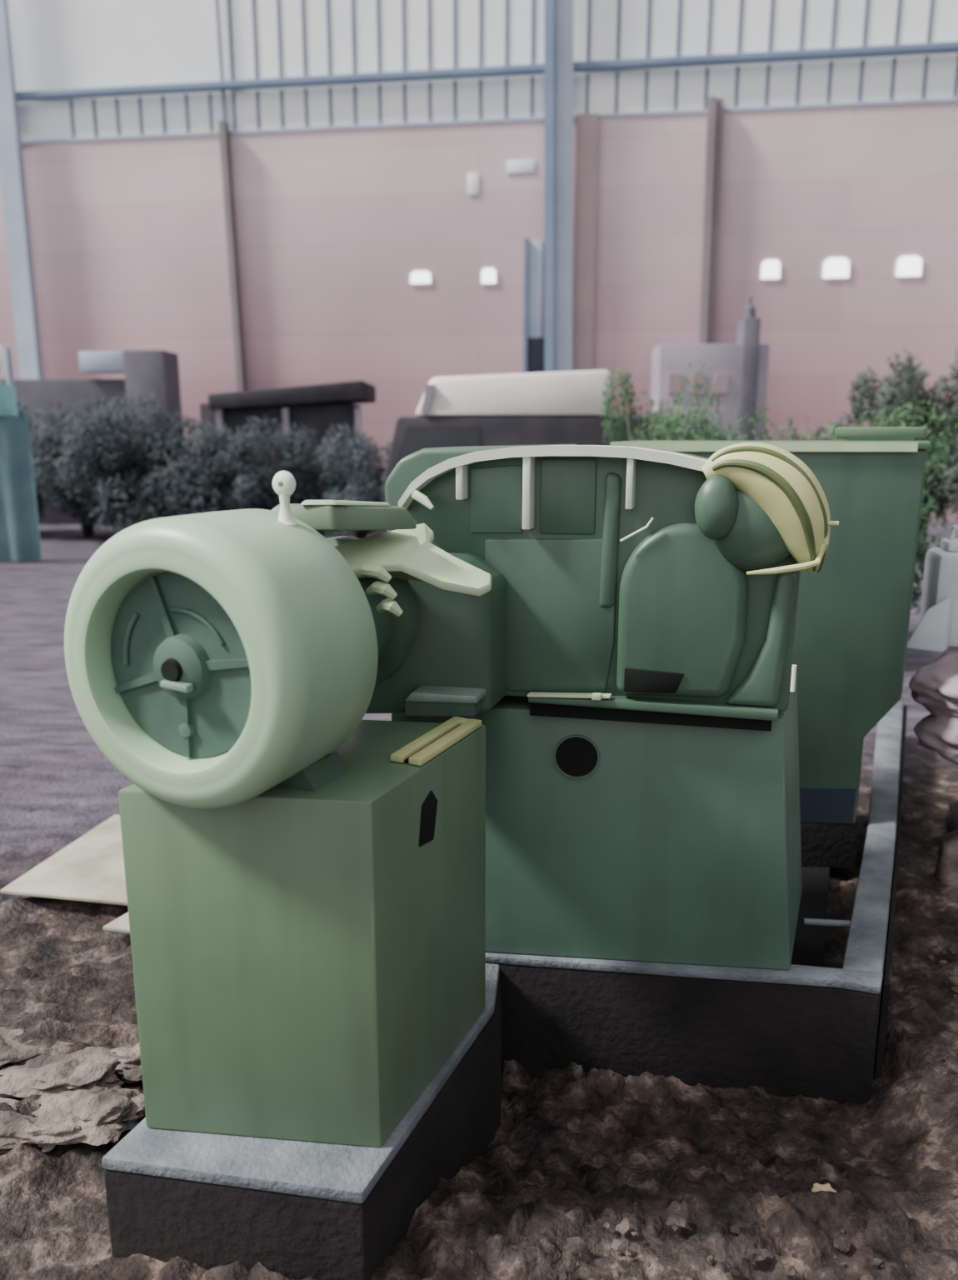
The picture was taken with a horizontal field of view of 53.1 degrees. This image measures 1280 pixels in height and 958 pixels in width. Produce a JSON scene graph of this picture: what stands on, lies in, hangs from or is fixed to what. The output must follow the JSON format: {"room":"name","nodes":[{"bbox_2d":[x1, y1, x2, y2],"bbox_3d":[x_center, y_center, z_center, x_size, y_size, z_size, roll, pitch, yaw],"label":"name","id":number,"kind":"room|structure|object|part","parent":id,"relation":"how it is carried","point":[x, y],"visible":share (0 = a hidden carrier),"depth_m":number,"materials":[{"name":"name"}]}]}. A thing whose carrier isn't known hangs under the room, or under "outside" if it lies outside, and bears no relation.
{"room":"industrial yard","nodes":[
{"label":"industrial yard","id":0,"kind":"room"},
{"bbox_2d":[0,101,957,521],"bbox_3d":[-0.986,-6.444,19.887,50.520,7.820,0.200,2,12,8],"label":"wall","id":1,"kind":"structure","parent":0,"point":[128,237],"depth_m":19.32,"materials":[{"name":"paint"}]},
{"bbox_2d":[410,270,431,284],"bbox_3d":[-1.193,-7.412,19.580,0.443,0.268,0.035,2,12,8],"label":"window","id":2,"kind":"structure","parent":1,"relation":"in","point":[417,277],"depth_m":19.57,"materials":[{"name":"white"}]},
{"bbox_2d":[468,173,479,194],"bbox_3d":[-0.106,-9.065,19.064,0.201,0.391,0.025,2,12,8],"label":"wall sign","id":3,"kind":"object","parent":1,"relation":"attached to","point":[473,178],"depth_m":19.05,"materials":[{"name":"white plastic"}]},
{"bbox_2d":[15,40,957,144],"bbox_3d":[-1.014,-10.623,18.773,50.520,0.940,0.200,2,12,8],"label":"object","id":4,"kind":"structure","parent":1,"relation":"attached to","point":[944,47],"depth_m":18.53,"materials":[{"name":"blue metal"}]},
{"bbox_2d":[480,267,496,284],"bbox_3d":[0.197,-7.369,19.384,0.322,0.317,0.035,2,12,8],"label":"window","id":5,"kind":"structure","parent":1,"relation":"in","point":[488,275],"depth_m":19.38,"materials":[{"name":"white"}]},
{"bbox_2d":[506,160,534,173],"bbox_3d":[0.821,-9.316,18.872,0.545,0.231,0.025,2,12,8],"label":"wall sign","id":6,"kind":"object","parent":1,"relation":"attached to","point":[521,167],"depth_m":18.86,"materials":[{"name":"white plastic"}]},
{"bbox_2d":[523,237,544,373],"bbox_3d":[1.151,-6.334,19.427,0.485,3.400,0.115,2,12,8],"label":"door","id":7,"kind":"structure","parent":1,"relation":"in","point":[533,342],"depth_m":19.36,"materials":[{"name":"blue metal"}]},
{"bbox_2d":[760,258,781,279],"bbox_3d":[5.667,-7.201,18.612,0.382,0.377,0.035,2,12,8],"label":"window","id":8,"kind":"structure","parent":1,"relation":"in","point":[770,268],"depth_m":18.61,"materials":[{"name":"white"}]},
{"bbox_2d":[822,256,850,279],"bbox_3d":[6.877,-7.163,18.441,0.503,0.398,0.035,2,12,8],"label":"window","id":9,"kind":"structure","parent":1,"relation":"in","point":[833,267],"depth_m":18.43,"materials":[{"name":"white"}]},
{"bbox_2d":[895,255,923,277],"bbox_3d":[8.197,-7.123,18.255,0.473,0.398,0.035,2,12,8],"label":"window","id":10,"kind":"structure","parent":1,"relation":"in","point":[907,265],"depth_m":18.25,"materials":[{"name":"white"}]},
{"bbox_2d":[0,520,957,1279],"bbox_3d":[0.300,-1.786,16.396,60.000,0.309,40.800,0,12,0],"label":"ground","id":11,"kind":"structure","parent":0,"point":[573,1152],"depth_m":2.60,"materials":[{"name":"soil"}]},
{"bbox_2d":[0,344,41,561],"bbox_3d":[-7.725,-2.567,12.736,3.550,3.050,0.340,0,12,0],"label":"machine","id":12,"kind":"object","parent":11,"relation":"on","point":[19,527],"visible":1,"depth_m":12.84,"materials":[{"name":"teal metal"}]},
{"bbox_2d":[0,0,44,379],"bbox_3d":[-9.781,-9.793,20.038,0.480,14.100,0.190,2,12,8],"label":"steel column","id":13,"kind":"structure","parent":11,"relation":"on","point":[12,180],"depth_m":20.18,"materials":[{"name":"metal"}]},
{"bbox_2d":[16,396,48,523],"bbox_3d":[-8.072,-2.942,16.193,1.482,2.329,2.211,-3,13,-13],"label":"shrub","id":14,"kind":"object","parent":11,"relation":"on","point":[40,499],"visible":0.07,"depth_m":16.33,"materials":[{"name":"green plant"}]},
{"bbox_2d":[0,814,129,933],"bbox_3d":[-1.361,0.895,3.756,0.808,0.020,0.837,4,13,17],"label":"flat slab","id":15,"kind":"object","parent":11,"relation":"on","point":[91,868],"visible":0.44,"depth_m":3.68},
{"bbox_2d":[0,1026,144,1153],"bbox_3d":[-1.219,1.180,2.547,0.838,0.096,0.482,0,12,0],"label":"rock","id":16,"kind":"object","parent":11,"relation":"on","point":[82,1099],"visible":0.88,"depth_m":2.48,"materials":[{"name":"grey stone"}]},
{"bbox_2d":[30,395,135,536],"bbox_3d":[-6.514,-2.880,15.908,1.511,2.329,2.250,8,15,32],"label":"shrub","id":17,"kind":"object","parent":11,"relation":"on","point":[77,509],"visible":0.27,"depth_m":15.34,"materials":[{"name":"green plant"}]},
{"bbox_2d":[0,350,183,523],"bbox_3d":[-7.787,-3.869,18.449,4.025,3.200,1.200,0,12,0],"label":"machine","id":18,"kind":"object","parent":11,"relation":"on","point":[146,372],"visible":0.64,"depth_m":17.93,"materials":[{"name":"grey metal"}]},
{"bbox_2d":[53,391,199,535],"bbox_3d":[-5.390,-2.656,14.880,2.250,2.329,1.511,0,12,0],"label":"shrub","id":19,"kind":"object","parent":11,"relation":"on","point":[112,464],"visible":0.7,"depth_m":14.53,"materials":[{"name":"green plant"}]},
{"bbox_2d":[138,415,259,518],"bbox_3d":[-4.197,-2.397,14.505,1.912,1.979,1.284,2,12,8],"label":"shrub","id":20,"kind":"object","parent":11,"relation":"on","point":[191,498],"visible":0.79,"depth_m":14.26,"materials":[{"name":"green plant"}]},
{"bbox_2d":[215,0,246,391],"bbox_3d":[-5.122,-9.687,19.549,0.338,14.100,0.230,2,12,8],"label":"steel column","id":21,"kind":"structure","parent":11,"relation":"on","point":[224,136],"depth_m":19.78,"materials":[{"name":"grey metal"}]},
{"bbox_2d":[220,415,324,510],"bbox_3d":[-3.067,-2.432,14.665,1.284,1.979,1.912,10,16,40],"label":"shrub","id":22,"kind":"object","parent":11,"relation":"on","point":[265,497],"visible":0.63,"depth_m":14.31,"materials":[{"name":"green plant"}]},
{"bbox_2d":[200,380,375,535],"bbox_3d":[-3.275,-3.204,16.905,2.750,2.558,2.000,0,12,0],"label":"machine","id":23,"kind":"object","parent":11,"relation":"on","point":[318,407],"visible":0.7,"depth_m":15.94,"materials":[{"name":"metal"}]},
{"bbox_2d":[312,422,385,538],"bbox_3d":[-1.871,-2.316,14.408,1.208,1.863,1.800,-4,13,-16],"label":"shrub","id":24,"kind":"object","parent":11,"relation":"on","point":[353,477],"visible":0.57,"depth_m":13.97,"materials":[{"name":"green plant"}]},
{"bbox_2d":[372,440,391,502],"bbox_3d":[-0.843,-2.121,13.510,1.208,1.863,1.800,-9,15,-35],"label":"shrub","id":25,"kind":"object","parent":11,"relation":"on","point":[387,449],"visible":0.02,"depth_m":13.75,"materials":[{"name":"green plant"}]},
{"bbox_2d":[102,700,908,1279],"bbox_3d":[0.759,0.970,3.833,1.648,0.531,4.552,6,13,24],"label":"concrete foundation","id":26,"kind":"object","parent":11,"relation":"on","point":[300,1210],"visible":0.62,"depth_m":2.70,"materials":[{"name":"concrete"}]},
{"bbox_2d":[64,427,930,1146],"bbox_3d":[0.461,0.095,3.048,1.368,1.515,3.263,8,15,32],"label":"machine","id":27,"kind":"object","parent":26,"relation":"on","point":[620,682],"visible":1,"depth_m":2.36,"materials":[{"name":"green paint"}]},
{"bbox_3d":[-0.380,-0.039,2.245,0.568,0.568,1.031,5,13,23],"label":"electric motor","id":28,"kind":"part","parent":27,"relation":"part of","materials":[{"name":"metal"}]},
{"bbox_3d":[0.225,-0.394,2.479,0.872,0.214,0.134,2,12,8],"label":"arch trim","id":29,"kind":"part","parent":27,"relation":"part of","materials":[{"name":"white paint"}]},
{"bbox_2d":[695,442,839,691],"bbox_3d":[0.707,-0.176,2.419,0.340,0.633,0.178,0,12,0],"label":"hood","id":30,"kind":"object","parent":27,"relation":"attached to","point":[762,517],"depth_m":2.41,"materials":[{"name":"yellow paint"}]},
{"bbox_2d":[384,370,679,532],"bbox_3d":[0.550,-1.815,10.960,3.100,2.358,1.830,0,12,0],"label":"machine","id":31,"kind":"object","parent":11,"relation":"on","point":[553,407],"visible":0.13,"depth_m":9.95,"materials":[{"name":"metal"}]},
{"bbox_2d":[544,0,599,372],"bbox_3d":[1.724,-9.451,18.465,1.170,14.100,0.445,0,12,0],"label":"steel column","id":32,"kind":"structure","parent":11,"relation":"on","point":[569,272],"depth_m":18.65,"materials":[{"name":"metal"}]},
{"bbox_2d":[613,411,664,416],"bbox_3d":[2.668,-2.850,16.314,1.360,2.096,2.025,12,17,43],"label":"shrub","id":33,"kind":"object","parent":11,"relation":"on","point":[639,415],"visible":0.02,"depth_m":16.06,"materials":[{"name":"green plant"}]},
{"bbox_2d":[599,360,724,445],"bbox_3d":[1.570,-1.300,8.659,1.055,2.341,0.894,-4,13,-17],"label":"hedge","id":34,"kind":"object","parent":11,"relation":"on","point":[622,437],"visible":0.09,"depth_m":8.51,"materials":[{"name":"green plant"}]},
{"bbox_2d":[650,295,769,440],"bbox_3d":[4.300,-4.201,18.095,2.000,4.300,0.850,0,12,0],"label":"machine","id":35,"kind":"object","parent":11,"relation":"on","point":[739,372],"visible":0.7,"depth_m":17.56,"materials":[{"name":"grey metal"}]},
{"bbox_2d":[698,95,724,344],"bbox_3d":[4.493,-6.333,18.838,0.374,7.850,0.290,2,12,8],"label":"steel column","id":36,"kind":"structure","parent":11,"relation":"on","point":[715,112],"depth_m":18.37,"materials":[{"name":"grey metal"}]},
{"bbox_2d":[687,425,743,440],"bbox_3d":[3.939,-2.784,16.553,1.800,1.863,1.208,9,15,36],"label":"shrub","id":37,"kind":"object","parent":11,"relation":"on","point":[734,437],"visible":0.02,"depth_m":16.23,"materials":[{"name":"green plant"}]},
{"bbox_2d":[634,398,957,614],"bbox_3d":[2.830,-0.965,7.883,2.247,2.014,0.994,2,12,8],"label":"hedge","id":38,"kind":"object","parent":11,"relation":"on","point":[923,551],"visible":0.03,"depth_m":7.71,"materials":[{"name":"green plant"}]},
{"bbox_2d":[781,411,858,440],"bbox_3d":[4.880,-2.229,13.662,1.041,2.005,1.280,10,16,40],"label":"tree","id":39,"kind":"object","parent":11,"relation":"on","point":[848,417],"visible":0.03,"depth_m":13.52,"materials":[{"name":"green plant"}]},
{"bbox_2d":[811,1182,837,1192],"bbox_3d":[0.802,1.280,2.225,0.061,0.027,0.043,0,12,0],"label":"paper scrap","id":40,"kind":"object","parent":11,"relation":"on","point":[817,1187],"visible":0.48,"depth_m":2.22,"materials":[{"name":"beige paper"}]},
{"bbox_2d":[846,348,949,523],"bbox_3d":[5.632,-2.530,13.172,1.106,2.806,1.554,-6,13,-24],"label":"bush","id":41,"kind":"object","parent":11,"relation":"on","point":[890,394],"visible":0.27,"depth_m":12.79,"materials":[{"name":"green plant"}]},
{"bbox_2d":[891,355,957,549],"bbox_3d":[6.329,-2.584,13.534,1.301,2.756,1.829,8,15,32],"label":"tree","id":42,"kind":"object","parent":11,"relation":"on","point":[937,396],"visible":0.13,"depth_m":13.06,"materials":[{"name":"green plant"}]},
{"bbox_2d":[927,346,957,519],"bbox_3d":[6.993,-2.608,12.591,2.103,3.207,1.432,0,12,0],"label":"tree","id":43,"kind":"object","parent":11,"relation":"on","point":[955,462],"visible":0.5,"depth_m":12.73,"materials":[{"name":"green plant"}]},
{"bbox_2d":[934,800,957,885],"bbox_3d":[2.551,1.000,3.657,1.440,1.128,1.887,0,12,0],"label":"soil mound","id":44,"kind":"object","parent":11,"relation":"on","point":[947,870],"visible":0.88,"depth_m":3.84,"materials":[{"name":"brown soil"}]},
{"bbox_2d":[909,652,957,764],"bbox_3d":[2.102,0.311,3.742,0.808,0.502,0.645,0,12,0],"label":"sacks","id":45,"kind":"object","parent":44,"relation":"on","point":[934,686],"visible":1,"depth_m":3.72,"materials":[{"name":"grey plastic"}]},
{"bbox_2d":[907,525,957,652],"bbox_3d":[1.897,-0.219,3.866,0.416,0.482,0.322,0,12,0],"label":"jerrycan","id":46,"kind":"object","parent":45,"relation":"on","point":[937,630],"visible":0.94,"depth_m":3.78,"materials":[{"name":"white plastic"}]},
{"bbox_2d":[7,0,957,139],"bbox_3d":[-0.989,-13.369,18.362,50.022,6.400,7.351,0,12,0],"label":"cladding","id":47,"kind":"object","parent":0,"point":[57,44],"depth_m":18.74,"materials":[{"name":"white metal"}]}
]}

